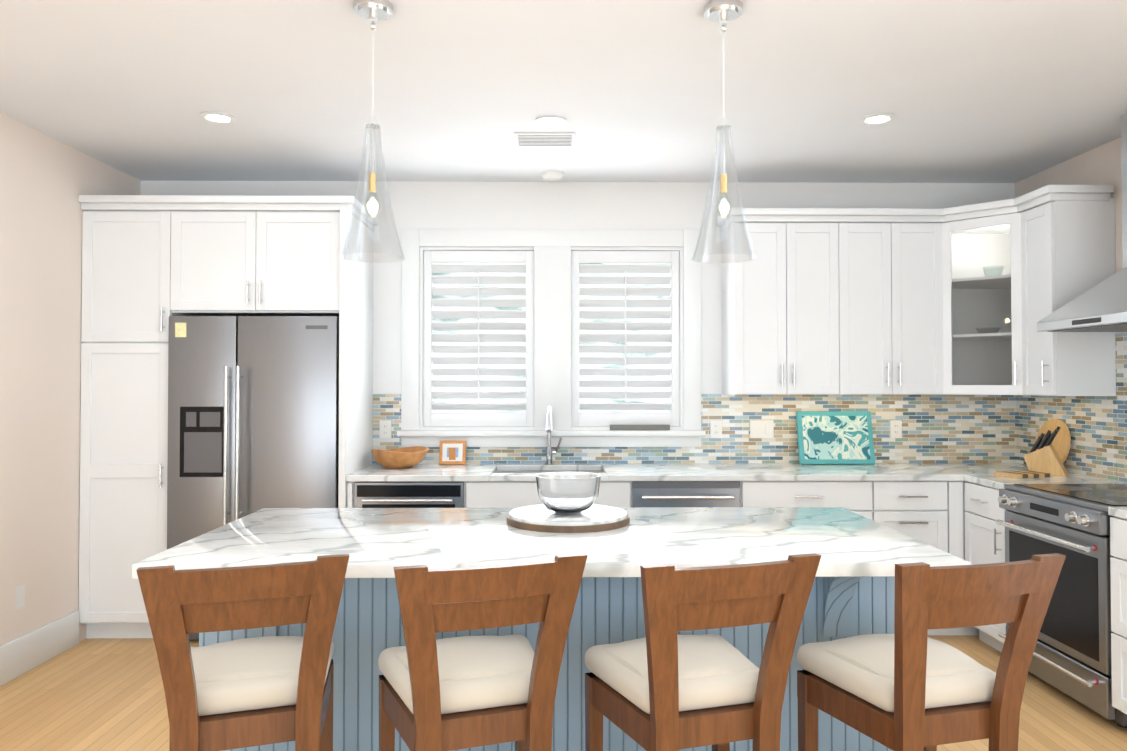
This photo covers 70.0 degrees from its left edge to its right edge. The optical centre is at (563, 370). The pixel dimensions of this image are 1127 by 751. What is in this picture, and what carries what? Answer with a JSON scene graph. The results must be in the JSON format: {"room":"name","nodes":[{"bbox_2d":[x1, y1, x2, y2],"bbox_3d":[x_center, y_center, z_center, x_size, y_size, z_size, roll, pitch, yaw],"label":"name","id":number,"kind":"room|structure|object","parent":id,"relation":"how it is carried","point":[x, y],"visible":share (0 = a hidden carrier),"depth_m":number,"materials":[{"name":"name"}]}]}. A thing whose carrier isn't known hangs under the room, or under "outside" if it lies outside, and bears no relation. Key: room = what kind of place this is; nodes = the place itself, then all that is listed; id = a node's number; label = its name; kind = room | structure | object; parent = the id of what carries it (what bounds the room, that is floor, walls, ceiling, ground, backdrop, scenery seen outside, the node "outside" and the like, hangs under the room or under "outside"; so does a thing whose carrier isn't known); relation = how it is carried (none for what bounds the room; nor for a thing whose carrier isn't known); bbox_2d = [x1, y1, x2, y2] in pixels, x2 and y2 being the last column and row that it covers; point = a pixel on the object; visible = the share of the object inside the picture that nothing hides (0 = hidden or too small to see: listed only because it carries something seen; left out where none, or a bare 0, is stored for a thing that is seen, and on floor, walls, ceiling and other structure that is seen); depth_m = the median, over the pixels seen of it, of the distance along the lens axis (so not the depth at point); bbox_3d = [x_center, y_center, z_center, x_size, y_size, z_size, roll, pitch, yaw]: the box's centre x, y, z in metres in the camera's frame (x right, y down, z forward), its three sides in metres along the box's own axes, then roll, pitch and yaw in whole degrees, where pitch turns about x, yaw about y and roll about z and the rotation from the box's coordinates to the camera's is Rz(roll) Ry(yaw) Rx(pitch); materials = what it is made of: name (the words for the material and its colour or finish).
{"room":"kitchen","nodes":[
{"label":"kitchen","id":0,"kind":"room"},
{"bbox_2d":[0,112,140,645],"bbox_3d":[-2.711,0.096,1.475,0.150,2.710,7.500,0,-1,-1],"label":"wall","id":1,"kind":"structure","parent":0,"point":[46,181],"depth_m":4.10,"materials":[{"name":"beige paint"}]},
{"bbox_2d":[15,584,24,609],"bbox_3d":[-2.668,1.112,3.949,0.008,0.115,0.075,0,-1,-1],"label":"electrical outlet","id":2,"kind":"object","parent":1,"relation":"attached to","point":[19,596],"visible":1,"depth_m":3.95,"materials":[{"name":"plastic"}]},
{"bbox_2d":[0,610,78,686],"bbox_3d":[-2.624,1.353,1.135,0.016,0.185,6.560,0,-1,-1],"label":"baseboard","id":3,"kind":"structure","parent":1,"relation":"attached to","point":[23,654],"depth_m":4.06,"materials":[{"name":"white wood"}]},
{"bbox_2d":[490,477,605,507],"bbox_3d":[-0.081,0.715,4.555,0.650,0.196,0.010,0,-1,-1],"label":"base cabinet","id":4,"kind":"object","parent":0,"relation":"attached to","point":[505,492],"depth_m":4.45,"materials":[{"name":"white wood"}]},
{"bbox_2d":[498,469,601,476],"bbox_3d":[-0.086,0.721,4.975,0.650,0.196,0.010,0,-1,-1],"label":"sink","id":5,"kind":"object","parent":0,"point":[501,472],"depth_m":4.97,"materials":[{"name":"silver metal"}]},
{"bbox_2d":[0,635,1126,750],"bbox_3d":[0.149,1.502,1.485,5.870,0.100,7.500,0,-1,-1],"label":"floor","id":6,"kind":"structure","parent":0,"point":[97,694],"depth_m":3.53,"materials":[{"name":"brown wood"}]},
{"bbox_2d":[78,199,181,637],"bbox_3d":[-2.428,0.294,4.760,0.488,2.424,0.628,0,-1,-1],"label":"tall cabinet","id":7,"kind":"object","parent":6,"relation":"on","point":[151,264],"depth_m":4.45,"materials":[{"name":"white wood"}]},
{"bbox_2d":[136,554,348,750],"bbox_3d":[-0.823,0.959,2.118,0.467,1.005,0.512,0,-1,-19],"label":"stool","id":8,"kind":"object","parent":6,"relation":"on","point":[241,693],"visible":1,"depth_m":1.97,"materials":[{"name":"brown wood"}]},
{"bbox_2d":[167,316,338,639],"bbox_3d":[-1.710,0.598,4.700,0.922,1.782,0.734,0,-1,-1],"label":"fridge","id":9,"kind":"object","parent":6,"relation":"on","point":[253,414],"visible":0.65,"depth_m":4.41,"materials":[{"name":"metal"}]},
{"bbox_2d":[347,481,489,507],"bbox_3d":[-0.817,1.063,4.758,0.767,0.885,0.642,0,-1,-1],"label":"base cabinet","id":10,"kind":"object","parent":6,"relation":"on","point":[360,494],"depth_m":4.44,"materials":[{"name":"white wood"}]},
{"bbox_2d":[346,461,497,480],"bbox_3d":[-0.805,0.602,4.760,0.792,0.035,0.653,0,-1,-1],"label":"countertop","id":11,"kind":"structure","parent":10,"relation":"on","point":[429,470],"depth_m":4.58,"materials":[{"name":"white stone"}]},
{"bbox_2d":[371,446,428,468],"bbox_3d":[-0.989,0.526,4.839,0.354,0.120,0.273,0,-1,-1],"label":"bowl","id":12,"kind":"object","parent":11,"relation":"on","point":[405,457],"visible":1,"depth_m":4.76,"materials":[{"name":"brown wood"}]},
{"bbox_2d":[439,440,465,464],"bbox_3d":[-0.692,0.515,5.019,0.165,0.149,0.057,0,-1,-1],"label":"framed picture","id":13,"kind":"object","parent":11,"relation":"on","point":[452,452],"visible":0.96,"depth_m":5.02,"materials":[{"name":"brown wood"}]},
{"bbox_2d":[378,553,587,750],"bbox_3d":[-0.240,0.960,2.125,0.467,1.005,0.512,0,-1,-19],"label":"stool","id":14,"kind":"object","parent":6,"relation":"on","point":[453,693],"visible":1,"depth_m":1.99,"materials":[{"name":"brown wood"}]},
{"bbox_2d":[199,579,894,750],"bbox_3d":[-0.034,1.034,2.791,2.308,0.878,0.944,0,-1,-1],"label":"kitchen island","id":15,"kind":"object","parent":6,"relation":"on","point":[852,592],"depth_m":2.60,"materials":[{"name":"wood"}]},
{"bbox_2d":[132,507,969,578],"bbox_3d":[-0.034,0.573,2.778,2.364,0.041,1.020,0,-1,-1],"label":"island countertop","id":16,"kind":"structure","parent":15,"relation":"on","point":[851,545],"depth_m":2.58,"materials":[{"name":"white stone"}]},
{"bbox_2d":[507,504,629,532],"bbox_3d":[0.017,0.538,2.949,0.450,0.034,0.450,0,-1,-1],"label":"lazy susan","id":17,"kind":"object","parent":16,"relation":"on","point":[543,518],"visible":0.92,"depth_m":2.81,"materials":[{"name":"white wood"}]},
{"bbox_2d":[535,472,600,513],"bbox_3d":[0.017,0.453,2.951,0.240,0.135,0.240,0,-1,-1],"label":"glass bowl","id":18,"kind":"object","parent":17,"relation":"on","point":[567,492],"visible":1,"depth_m":2.87,"materials":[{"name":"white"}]},
{"bbox_2d":[606,481,609,505],"bbox_3d":[0.246,0.718,4.769,0.010,0.196,0.430,0,-1,-1],"label":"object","id":19,"kind":"structure","parent":6,"relation":"on","point":[607,482],"depth_m":4.46,"materials":[{"name":"white wood"}]},
{"bbox_2d":[610,481,745,507],"bbox_3d":[0.625,1.064,4.776,0.718,0.885,0.640,0,-1,-1],"label":"base cabinet","id":20,"kind":"object","parent":6,"relation":"on","point":[622,493],"depth_m":4.46,"materials":[{"name":"white wood"}]},
{"bbox_2d":[585,553,821,750],"bbox_3d":[0.339,0.960,2.133,0.467,1.005,0.512,0,-1,-17],"label":"stool","id":21,"kind":"object","parent":6,"relation":"on","point":[662,685],"visible":1,"depth_m":2.00,"materials":[{"name":"brown wood"}]},
{"bbox_2d":[746,481,877,522],"bbox_3d":[1.351,1.064,4.784,0.734,0.885,0.640,0,-1,-1],"label":"base cabinet","id":22,"kind":"object","parent":6,"relation":"on","point":[858,497],"depth_m":4.47,"materials":[{"name":"white wood"}]},
{"bbox_2d":[878,481,945,634],"bbox_3d":[1.926,1.064,4.791,0.416,0.885,0.640,0,-1,-1],"label":"base cabinet","id":23,"kind":"object","parent":6,"relation":"on","point":[914,509],"depth_m":4.48,"materials":[{"name":"white wood"}]},
{"bbox_2d":[602,461,1069,480],"bbox_3d":[1.568,0.603,4.788,2.653,0.035,0.653,0,-1,-1],"label":"countertop","id":24,"kind":"structure","parent":23,"relation":"on","point":[612,470],"depth_m":4.68,"materials":[{"name":"white stone"}]},
{"bbox_2d":[544,406,561,464],"bbox_3d":[-0.062,0.405,4.926,0.111,0.366,0.261,0,-1,-1],"label":"faucet","id":25,"kind":"object","parent":24,"relation":"on","point":[549,452],"visible":1,"depth_m":5.01,"materials":[{"name":"silver metal"}]},
{"bbox_2d":[796,411,874,464],"bbox_3d":[1.703,0.424,5.044,0.470,0.329,0.093,0,-1,-1],"label":"tray","id":26,"kind":"object","parent":24,"relation":"on","point":[835,437],"visible":0.96,"depth_m":5.03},
{"bbox_2d":[995,471,1049,477],"bbox_3d":[2.501,0.569,4.388,0.220,0.020,0.150,0,-1,-16],"label":"cutting board","id":27,"kind":"object","parent":24,"relation":"on","point":[1022,474],"visible":1,"depth_m":4.34,"materials":[{"name":"brown wood"}]},
{"bbox_2d":[1024,426,1068,475],"bbox_3d":[2.686,0.446,4.483,0.205,0.268,0.100,-1,-1,39],"label":"knife block","id":28,"kind":"object","parent":24,"relation":"on","point":[1046,459],"visible":1,"depth_m":4.45,"materials":[{"name":"brown wood"}]},
{"bbox_2d":[1036,419,1070,462],"bbox_3d":[2.850,0.434,4.694,0.070,0.298,0.300,0,-1,-1],"label":"round cutting board","id":29,"kind":"object","parent":24,"relation":"on","point":[1061,443],"visible":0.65,"depth_m":4.62,"materials":[{"name":"brown wood"}]},
{"bbox_2d":[797,553,1065,750],"bbox_3d":[0.945,0.960,2.143,0.467,1.005,0.512,0,-1,-15],"label":"stool","id":30,"kind":"object","parent":6,"relation":"on","point":[909,684],"visible":1,"depth_m":2.01,"materials":[{"name":"brown wood"}]},
{"bbox_2d":[970,481,1008,652],"bbox_3d":[2.566,1.056,4.285,0.668,0.885,0.429,0,-1,-1],"label":"base cabinet","id":31,"kind":"object","parent":6,"relation":"on","point":[987,537],"depth_m":4.26,"materials":[{"name":"white wood"}]},
{"bbox_2d":[962,473,1126,488],"bbox_3d":[2.563,0.594,4.276,0.673,0.035,0.393,0,-1,-1],"label":"countertop","id":32,"kind":"structure","parent":31,"relation":"on","point":[986,478],"depth_m":4.24,"materials":[{"name":"white stone"}]},
{"bbox_2d":[996,483,1126,727],"bbox_3d":[2.532,1.026,3.689,0.730,0.923,0.756,0,-1,-1],"label":"range","id":33,"kind":"object","parent":6,"relation":"on","point":[1071,656],"visible":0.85,"depth_m":3.54,"materials":[{"name":"metal"}]},
{"bbox_2d":[1108,513,1126,713],"bbox_3d":[2.580,1.035,3.007,0.668,0.885,0.601,0,-1,-1],"label":"base cabinet","id":34,"kind":"object","parent":6,"relation":"on","point":[1118,524],"depth_m":3.25,"materials":[{"name":"white wood"}]},
{"bbox_2d":[1108,507,1126,516],"bbox_3d":[2.585,0.564,2.421,0.673,0.035,1.786,0,-1,-1],"label":"countertop","id":35,"kind":"structure","parent":34,"relation":"on","point":[1123,510],"depth_m":3.26,"materials":[{"name":"white stone"}]},
{"bbox_2d":[0,0,1126,182],"bbox_3d":[0.149,-1.308,1.531,5.870,0.100,7.500,0,-1,-1],"label":"ceiling","id":36,"kind":"structure","parent":0,"point":[988,91],"depth_m":3.48,"materials":[{"name":"paint"}]},
{"bbox_2d":[199,112,236,123],"bbox_3d":[-1.663,-1.214,3.879,0.171,0.009,0.171,0,-1,-10],"label":"recessed light","id":37,"kind":"object","parent":36,"relation":"in","point":[212,117],"depth_m":3.87,"materials":[{"name":"white plastic"}]},
{"bbox_2d":[339,0,403,262],"bbox_3d":[-0.645,-0.808,2.724,0.218,0.860,0.218,0,-1,-1],"label":"pendant light","id":38,"kind":"object","parent":36,"relation":"hanging from","point":[373,11],"visible":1,"depth_m":2.72,"materials":[{"name":"clear glass"}]},
{"bbox_2d":[513,133,575,146],"bbox_3d":[-0.097,-1.209,4.227,0.320,0.009,0.220,0,-1,-1],"label":"ceiling vent","id":39,"kind":"object","parent":36,"relation":"in","point":[547,139],"visible":1,"depth_m":4.21,"materials":[{"name":"grey metal"}]},
{"bbox_2d":[533,116,568,127],"bbox_3d":[-0.061,-1.213,3.937,0.171,0.009,0.171,0,-1,-7],"label":"recessed light","id":40,"kind":"object","parent":36,"relation":"in","point":[553,121],"depth_m":3.93,"materials":[{"name":"white plastic"}]},
{"bbox_2d":[542,170,563,180],"bbox_3d":[-0.065,-1.185,4.907,0.136,0.034,0.136,0,-1,-1],"label":"smoke detector","id":41,"kind":"object","parent":36,"relation":"attached to","point":[552,175],"visible":1,"depth_m":4.86,"materials":[{"name":"plastic"}]},
{"bbox_2d":[692,0,756,262],"bbox_3d":[0.545,-0.808,2.737,0.218,0.860,0.218,0,-1,-1],"label":"pendant light","id":42,"kind":"object","parent":36,"relation":"hanging from","point":[723,12],"visible":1,"depth_m":2.73,"materials":[{"name":"clear glass"}]},
{"bbox_2d":[859,113,896,125],"bbox_3d":[1.520,-1.214,3.896,0.171,0.009,0.171,0,-1,-10],"label":"recessed light","id":43,"kind":"object","parent":36,"relation":"in","point":[878,118],"depth_m":3.89,"materials":[{"name":"white plastic"}]},
{"bbox_2d":[141,181,1014,408],"bbox_3d":[0.106,0.157,5.182,5.570,2.710,0.150,0,-1,-1],"label":"wall","id":44,"kind":"structure","parent":0,"point":[546,205],"depth_m":5.12,"materials":[{"name":"paint"}]},
{"bbox_2d":[170,199,369,322],"bbox_3d":[-1.712,-0.616,4.783,0.944,0.604,0.628,0,-1,-1],"label":"upper cabinet","id":45,"kind":"object","parent":44,"relation":"attached to","point":[229,257],"depth_m":4.47,"materials":[{"name":"white wood"}]},
{"bbox_2d":[379,420,391,438],"bbox_3d":[-1.123,0.375,5.076,0.075,0.115,0.008,0,-1,-1],"label":"electrical outlet","id":46,"kind":"object","parent":44,"relation":"attached to","point":[385,429],"visible":1,"depth_m":5.07,"materials":[{"name":"plastic"}]},
{"bbox_2d":[397,229,705,446],"bbox_3d":[-0.076,-0.203,5.146,1.935,1.380,0.190,0,-1,-1],"label":"window","id":47,"kind":"structure","parent":44,"relation":"in","point":[552,249],"depth_m":5.09,"materials":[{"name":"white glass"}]},
{"bbox_2d":[423,250,533,426],"bbox_3d":[-0.539,-0.201,5.136,0.703,1.121,0.070,0,-1,-1],"label":"window shutter","id":48,"kind":"object","parent":47,"relation":"attached to","point":[477,419],"visible":0.96,"depth_m":5.12,"materials":[{"name":"white wood"}]},
{"bbox_2d":[571,251,679,426],"bbox_3d":[0.394,-0.201,5.146,0.691,1.121,0.070,0,-1,-1],"label":"window shutter","id":49,"kind":"object","parent":47,"relation":"attached to","point":[603,419],"visible":1,"depth_m":5.13,"materials":[{"name":"white wood"}]},
{"bbox_2d":[610,425,669,429],"bbox_3d":[0.482,0.362,5.087,0.380,0.035,0.018,0,-1,-1],"label":"sign","id":50,"kind":"object","parent":44,"relation":"attached to","point":[639,427],"depth_m":5.08,"materials":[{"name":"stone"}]},
{"bbox_2d":[710,420,721,437],"bbox_3d":[0.967,0.375,5.100,0.075,0.115,0.008,0,-1,-1],"label":"electrical outlet","id":51,"kind":"object","parent":44,"relation":"attached to","point":[715,428],"visible":1,"depth_m":5.10,"materials":[{"name":"plastic"}]},
{"bbox_2d":[750,420,773,437],"bbox_3d":[1.257,0.375,5.103,0.150,0.115,0.009,0,-1,-1],"label":"light switch","id":52,"kind":"object","parent":44,"relation":"attached to","point":[761,428],"visible":1,"depth_m":5.10,"materials":[{"name":"plastic"}]},
{"bbox_2d":[720,213,827,394],"bbox_3d":[1.351,-0.382,4.955,0.685,1.063,0.348,0,-1,-1],"label":"upper cabinet","id":53,"kind":"object","parent":44,"relation":"attached to","point":[775,302],"depth_m":4.79,"materials":[{"name":"white wood"}]},
{"bbox_2d":[828,213,955,394],"bbox_3d":[1.941,-0.383,4.945,0.722,1.063,0.380,0,-1,-1],"label":"upper cabinet","id":54,"kind":"object","parent":44,"relation":"attached to","point":[886,270],"depth_m":4.79,"materials":[{"name":"white wood"}]},
{"bbox_2d":[890,420,901,437],"bbox_3d":[2.112,0.375,5.113,0.075,0.115,0.008,0,-1,-1],"label":"electrical outlet","id":55,"kind":"object","parent":44,"relation":"attached to","point":[895,428],"visible":1,"depth_m":5.11,"materials":[{"name":"plastic"}]},
{"bbox_2d":[944,209,1015,388],"bbox_3d":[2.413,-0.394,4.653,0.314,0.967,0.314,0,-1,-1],"label":"upper cabinet","id":56,"kind":"object","parent":44,"relation":"attached to","point":[961,300],"depth_m":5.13,"materials":[{"name":"white wood"}]},
{"bbox_2d":[1015,137,1126,333],"bbox_3d":[3.009,0.097,1.541,0.150,2.710,7.500,0,-1,-1],"label":"wall","id":57,"kind":"structure","parent":0,"point":[1100,165],"depth_m":4.40,"materials":[{"name":"beige paint"}]},
{"bbox_2d":[1004,189,1115,395],"bbox_3d":[2.712,-0.392,4.387,0.375,1.063,0.325,0,-1,-1],"label":"upper cabinet","id":58,"kind":"object","parent":57,"relation":"attached to","point":[1063,240],"depth_m":4.23,"materials":[{"name":"white wood"}]},
{"bbox_2d":[1037,113,1126,331],"bbox_3d":[2.657,-0.709,3.719,0.500,1.022,0.762,0,-1,-1],"label":"range hood","id":59,"kind":"object","parent":57,"relation":"attached to","point":[1101,306],"visible":1,"depth_m":3.81,"materials":[{"name":"silver metal"}]},
{"label":"outside","id":60,"kind":"structure","parent":0,"visible":0},
{"bbox_2d":[432,263,670,411],"bbox_3d":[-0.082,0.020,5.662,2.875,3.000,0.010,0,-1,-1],"label":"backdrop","id":61,"kind":"structure","parent":60,"point":[524,343],"depth_m":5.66,"materials":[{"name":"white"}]}
]}

